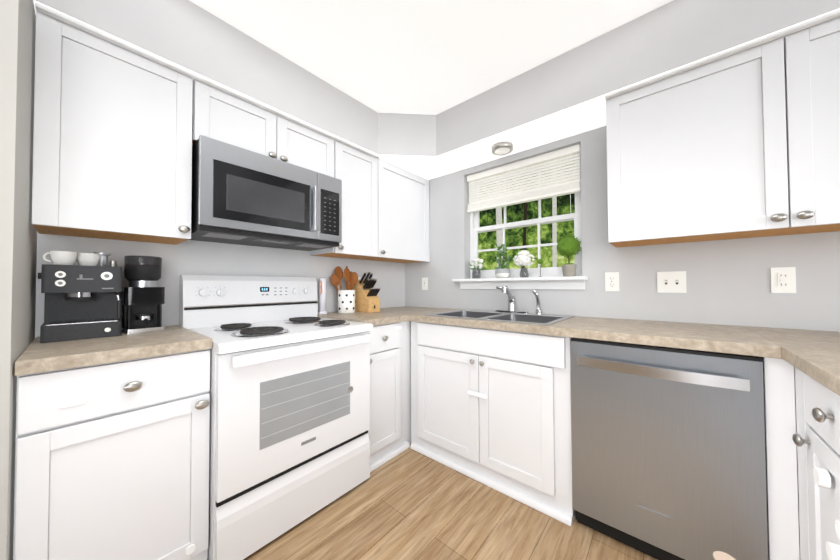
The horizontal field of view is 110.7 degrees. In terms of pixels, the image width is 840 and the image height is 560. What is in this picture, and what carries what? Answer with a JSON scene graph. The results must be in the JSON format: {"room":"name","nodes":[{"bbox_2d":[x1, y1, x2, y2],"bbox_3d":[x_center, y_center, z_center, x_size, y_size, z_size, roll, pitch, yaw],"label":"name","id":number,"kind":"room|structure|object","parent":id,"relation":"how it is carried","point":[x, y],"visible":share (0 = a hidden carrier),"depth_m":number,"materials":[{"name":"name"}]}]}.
{"room":"kitchen","nodes":[
{"label":"kitchen","id":0,"kind":"room"},
{"bbox_2d":[0,0,36,559],"bbox_3d":[-1.434,-0.071,1.014,0.790,2.458,0.082,-1,-1,40],"label":"wall","id":1,"kind":"structure","parent":0,"point":[18,249],"depth_m":0.80,"materials":[{"name":"beige paint"}]},
{"bbox_2d":[35,231,404,337],"bbox_3d":[-0.905,-0.051,2.151,0.120,2.458,2.500,-1,-1,40],"label":"wall","id":2,"kind":"structure","parent":0,"point":[190,257],"depth_m":1.72,"materials":[{"name":"grey paint"}]},
{"bbox_2d":[31,10,192,244],"bbox_3d":[-1.333,-0.581,1.294,0.354,0.776,0.453,-1,-1,40],"label":"upper cabinet","id":3,"kind":"object","parent":2,"relation":"attached to","point":[112,144],"visible":1,"depth_m":1.17,"materials":[{"name":"white wood"}]},
{"bbox_2d":[192,79,333,176],"bbox_3d":[-0.936,-0.811,1.766,0.354,0.300,0.765,-1,-1,40],"label":"upper cabinet","id":4,"kind":"object","parent":2,"relation":"attached to","point":[220,115],"visible":0.71,"depth_m":1.59,"materials":[{"name":"white wood"}]},
{"bbox_2d":[189,135,341,250],"bbox_3d":[-0.898,-0.437,1.729,0.446,0.439,0.756,-1,-1,40],"label":"microwave","id":5,"kind":"object","parent":4,"relation":"attached to","point":[241,196],"visible":1,"depth_m":1.53,"materials":[{"name":"silver metal"}]},
{"bbox_2d":[310,140,377,258],"bbox_3d":[-0.560,-0.567,2.200,0.354,0.776,0.381,-1,-1,40],"label":"upper cabinet","id":6,"kind":"object","parent":2,"relation":"attached to","point":[356,171],"visible":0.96,"depth_m":2.11,"materials":[{"name":"white wood"}]},
{"bbox_2d":[357,158,429,262],"bbox_3d":[-0.227,-0.561,2.590,0.354,0.776,0.639,-1,-1,40],"label":"upper cabinet","id":7,"kind":"object","parent":2,"relation":"attached to","point":[403,219],"visible":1,"depth_m":2.47,"materials":[{"name":"white wood"}]},
{"bbox_2d":[189,0,672,114],"bbox_3d":[0.113,-1.335,1.126,4.000,0.060,3.650,-1,-1,40],"label":"ceiling","id":8,"kind":"structure","parent":0,"point":[431,57],"depth_m":1.55,"materials":[{"name":"white paint"}]},
{"bbox_2d":[207,443,657,559],"bbox_3d":[-0.062,1.151,-0.374,5.600,0.050,6.100,-1,-1,40],"label":"floor","id":9,"kind":"structure","parent":0,"point":[409,504],"depth_m":1.35,"materials":[{"name":"brown wood"}]},
{"bbox_2d":[13,349,209,559],"bbox_3d":[-1.212,0.719,1.176,0.649,0.884,0.460,-1,-1,40],"label":"base cabinet","id":10,"kind":"object","parent":9,"relation":"on","point":[112,461],"visible":1,"depth_m":0.97,"materials":[{"name":"white wood"}]},
{"bbox_2d":[14,325,211,375],"bbox_3d":[-1.219,0.256,1.189,0.635,0.040,0.462,-1,-1,40],"label":"countertop","id":11,"kind":"structure","parent":10,"relation":"on","point":[39,357],"depth_m":1.01,"materials":[{"name":"stone"}]},
{"bbox_2d":[38,251,121,342],"bbox_3d":[-1.427,0.058,1.226,0.259,0.356,0.220,-1,-1,40],"label":"espresso machine","id":12,"kind":"object","parent":11,"relation":"on","point":[82,300],"visible":1,"depth_m":1.17,"materials":[{"name":"black metal"}]},
{"bbox_2d":[121,255,164,333],"bbox_3d":[-1.307,0.063,1.373,0.223,0.352,0.132,-1,-1,40],"label":"coffee grinder","id":13,"kind":"object","parent":11,"relation":"on","point":[143,297],"visible":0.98,"depth_m":1.34,"materials":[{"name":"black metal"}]},
{"bbox_2d":[179,275,372,559],"bbox_3d":[-0.774,0.570,1.613,0.727,1.195,0.764,-1,-1,40],"label":"range","id":14,"kind":"object","parent":9,"relation":"on","point":[289,441],"visible":1,"depth_m":1.37,"materials":[{"name":"white metal"}]},
{"bbox_2d":[368,321,410,471],"bbox_3d":[-0.233,0.736,2.324,0.649,0.884,1.020,-1,-1,40],"label":"base cabinet","id":15,"kind":"object","parent":9,"relation":"on","point":[389,433],"visible":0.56,"depth_m":1.92,"materials":[{"name":"white wood"}]},
{"bbox_2d":[318,310,409,325],"bbox_3d":[-0.437,0.270,2.087,0.660,0.040,0.384,-1,-1,40],"label":"countertop","id":16,"kind":"structure","parent":15,"relation":"on","point":[382,317],"depth_m":1.97,"materials":[{"name":"stone"}]},
{"bbox_2d":[318,278,326,313],"bbox_3d":[-0.719,0.118,2.142,0.068,0.265,0.068,-1,-1,40],"label":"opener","id":17,"kind":"object","parent":16,"relation":"on","point":[322,295],"visible":1,"depth_m":2.12,"materials":[{"name":"white plastic"}]},
{"bbox_2d":[330,266,357,312],"bbox_3d":[-0.586,0.070,2.236,0.153,0.364,0.173,-1,-1,40],"label":"utensil crock","id":18,"kind":"object","parent":16,"relation":"on","point":[346,301],"visible":1,"depth_m":2.21,"materials":[{"name":"white ceramic"}]},
{"bbox_2d":[352,271,380,312],"bbox_3d":[-0.443,0.093,2.337,0.277,0.322,0.115,-1,-1,40],"label":"knife block","id":19,"kind":"object","parent":16,"relation":"on","point":[367,299],"visible":1,"depth_m":2.28,"materials":[{"name":"brown wood"}]},
{"bbox_2d":[410,321,574,525],"bbox_3d":[0.509,0.725,1.937,1.040,0.884,0.649,-1,-1,40],"label":"base cabinet","id":20,"kind":"object","parent":9,"relation":"on","point":[491,408],"visible":0.9,"depth_m":1.62,"materials":[{"name":"white wood"}]},
{"bbox_2d":[570,338,767,559],"bbox_3d":[1.117,0.714,1.380,0.597,0.879,0.648,-1,-1,40],"label":"dishwasher","id":21,"kind":"object","parent":9,"relation":"on","point":[668,453],"visible":1,"depth_m":1.13,"materials":[{"name":"silver metal"}]},
{"bbox_2d":[760,357,791,559],"bbox_3d":[1.682,0.701,0.957,0.590,0.884,0.617,-1,-1,40],"label":"base cabinet","id":22,"kind":"object","parent":9,"relation":"on","point":[775,371],"depth_m":0.97,"materials":[{"name":"white wood"}]},
{"bbox_2d":[788,363,839,559],"bbox_3d":[1.290,0.695,0.529,0.630,0.884,0.544,-1,-1,40],"label":"base cabinet","id":23,"kind":"object","parent":9,"relation":"on","point":[802,430],"depth_m":0.84,"materials":[{"name":"white wood"}]},
{"bbox_2d":[380,306,839,357],"bbox_3d":[0.791,0.257,1.711,3.018,0.040,0.637,-1,-1,40],"label":"countertop","id":24,"kind":"structure","parent":23,"relation":"on","point":[730,339],"depth_m":1.30,"materials":[{"name":"stone"}]},
{"bbox_2d":[424,309,574,324],"bbox_3d":[0.523,0.324,1.959,0.830,0.175,0.550,-1,-1,40],"label":"sink","id":25,"kind":"object","parent":24,"relation":"in","point":[539,319],"visible":0.21,"depth_m":2.00,"materials":[{"name":"metal"}]},
{"bbox_2d":[495,285,541,313],"bbox_3d":[0.649,0.136,2.039,0.344,0.201,0.245,-1,-1,40],"label":"faucet","id":26,"kind":"object","parent":24,"relation":"on","point":[511,299],"visible":1,"depth_m":2.07,"materials":[{"name":"silver metal"}]},
{"bbox_2d":[770,338,839,395],"bbox_3d":[0.710,0.221,-0.157,0.716,0.040,2.310,-1,-1,40],"label":"countertop","id":27,"kind":"structure","parent":23,"relation":"on","point":[814,354],"depth_m":0.83,"materials":[{"name":"stone"}]},
{"bbox_2d":[33,0,839,179],"bbox_3d":[0.367,-1.146,1.033,3.299,0.324,2.255,-1,-1,40],"label":"soffit","id":28,"kind":"structure","parent":0,"point":[561,96],"depth_m":1.56,"materials":[{"name":"grey paint"}]},
{"bbox_2d":[35,3,379,157],"bbox_3d":[-0.837,-0.958,1.635,0.031,0.016,1.608,-1,-1,40],"label":"trim","id":29,"kind":"structure","parent":28,"relation":"attached to","point":[184,71],"depth_m":1.31,"materials":[{"name":"white wood"}]},
{"bbox_2d":[492,142,512,155],"bbox_3d":[0.594,-0.939,2.096,0.150,0.050,0.150,-1,-1,40],"label":"recessed light","id":30,"kind":"object","parent":28,"relation":"in","point":[501,148],"visible":1,"depth_m":2.06,"materials":[{"name":"silver metal"}]},
{"bbox_2d":[605,9,839,99],"bbox_3d":[1.451,-0.978,1.141,1.234,0.016,0.032,-1,-1,40],"label":"trim","id":31,"kind":"structure","parent":28,"relation":"attached to","point":[834,14],"depth_m":1.23,"materials":[{"name":"white wood"}]},
{"bbox_2d":[405,126,839,337],"bbox_3d":[1.802,-0.078,1.381,5.000,2.458,0.160,-1,-1,40],"label":"wall","id":32,"kind":"structure","parent":0,"point":[728,281],"depth_m":1.72,"materials":[{"name":"grey paint"}]},
{"bbox_2d":[422,277,427,289],"bbox_3d":[0.046,0.035,2.766,0.072,0.118,0.008,-1,-1,40],"label":"electrical outlet","id":33,"kind":"object","parent":32,"relation":"attached to","point":[424,283],"visible":1,"depth_m":2.76,"materials":[{"name":"white plastic"}]},
{"bbox_2d":[452,276,587,289],"bbox_3d":[0.713,0.027,2.225,1.020,0.085,0.156,-1,-1,40],"label":"window sill","id":34,"kind":"structure","parent":32,"relation":"attached to","point":[575,282],"depth_m":2.11,"materials":[{"name":"white wood"}]},
{"bbox_2d":[469,258,483,278],"bbox_3d":[0.479,-0.096,2.420,0.124,0.170,0.138,-1,-1,40],"label":"plant","id":35,"kind":"object","parent":34,"relation":"on","point":[476,271],"visible":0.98,"depth_m":2.39,"materials":[{"name":"white plant"}]},
{"bbox_2d":[494,244,510,277],"bbox_3d":[0.646,-0.155,2.256,0.137,0.280,0.134,-1,-1,40],"label":"plant","id":36,"kind":"object","parent":34,"relation":"on","point":[501,271],"visible":0.98,"depth_m":2.25,"materials":[{"name":"green plant"}]},
{"bbox_2d":[513,250,534,277],"bbox_3d":[0.770,-0.121,2.154,0.159,0.206,0.112,-1,-1,40],"label":"plant","id":37,"kind":"object","parent":34,"relation":"on","point":[523,258],"visible":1,"depth_m":2.13,"materials":[{"name":"white plant"}]},
{"bbox_2d":[537,259,542,276],"bbox_3d":[0.869,-0.087,2.098,0.040,0.135,0.040,-1,-1,40],"label":"plant","id":38,"kind":"object","parent":34,"relation":"on","point":[539,261],"visible":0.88,"depth_m":2.09,"materials":[{"name":"green plant"}]},
{"bbox_2d":[557,235,580,276],"bbox_3d":[1.005,-0.164,1.959,0.154,0.282,0.153,-1,-1,40],"label":"plant","id":39,"kind":"object","parent":34,"relation":"on","point":[569,246],"visible":0.94,"depth_m":1.92,"materials":[{"name":"green plant"}]},
{"bbox_2d":[467,144,582,278],"bbox_3d":[0.780,-0.462,2.272,0.898,0.895,0.129,-1,-1,40],"label":"window unit","id":40,"kind":"structure","parent":32,"relation":"in","point":[537,166],"depth_m":2.20,"materials":[{"name":"plastic"}]},
{"bbox_2d":[467,144,580,233],"bbox_3d":[0.755,-0.608,2.247,0.876,0.600,0.054,-1,-1,40],"label":"window blind","id":41,"kind":"object","parent":40,"relation":"attached to","point":[556,188],"depth_m":2.19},
{"bbox_2d":[605,272,618,290],"bbox_3d":[1.187,0.011,1.794,0.072,0.118,0.008,-1,-1,40],"label":"electrical outlet","id":42,"kind":"object","parent":32,"relation":"attached to","point":[611,281],"visible":1,"depth_m":1.79,"materials":[{"name":"white plastic"}]},
{"bbox_2d":[657,271,686,292],"bbox_3d":[1.396,0.012,1.611,0.122,0.118,0.014,-1,-1,40],"label":"switch plate","id":43,"kind":"object","parent":32,"relation":"attached to","point":[672,282],"visible":1,"depth_m":1.61,"materials":[{"name":"white plastic"}]},
{"bbox_2d":[606,17,839,247],"bbox_3d":[1.558,-0.595,1.257,1.234,0.776,0.354,-1,-1,40],"label":"upper cabinet","id":44,"kind":"object","parent":32,"relation":"attached to","point":[743,144],"visible":0.98,"depth_m":1.25,"materials":[{"name":"white wood"}]},
{"bbox_2d":[770,267,795,292],"bbox_3d":[1.698,0.001,1.357,0.074,0.120,0.009,-1,-1,40],"label":"outlet","id":45,"kind":"object","parent":32,"relation":"attached to","point":[783,279],"visible":1,"depth_m":1.35,"materials":[{"name":"white plastic"}]},
{"label":"outside","id":46,"kind":"structure","parent":0,"visible":0},
{"bbox_2d":[478,164,574,269],"bbox_3d":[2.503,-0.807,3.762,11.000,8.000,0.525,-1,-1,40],"label":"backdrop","id":47,"kind":"structure","parent":46,"point":[551,256],"depth_m":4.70,"materials":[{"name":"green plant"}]}
]}

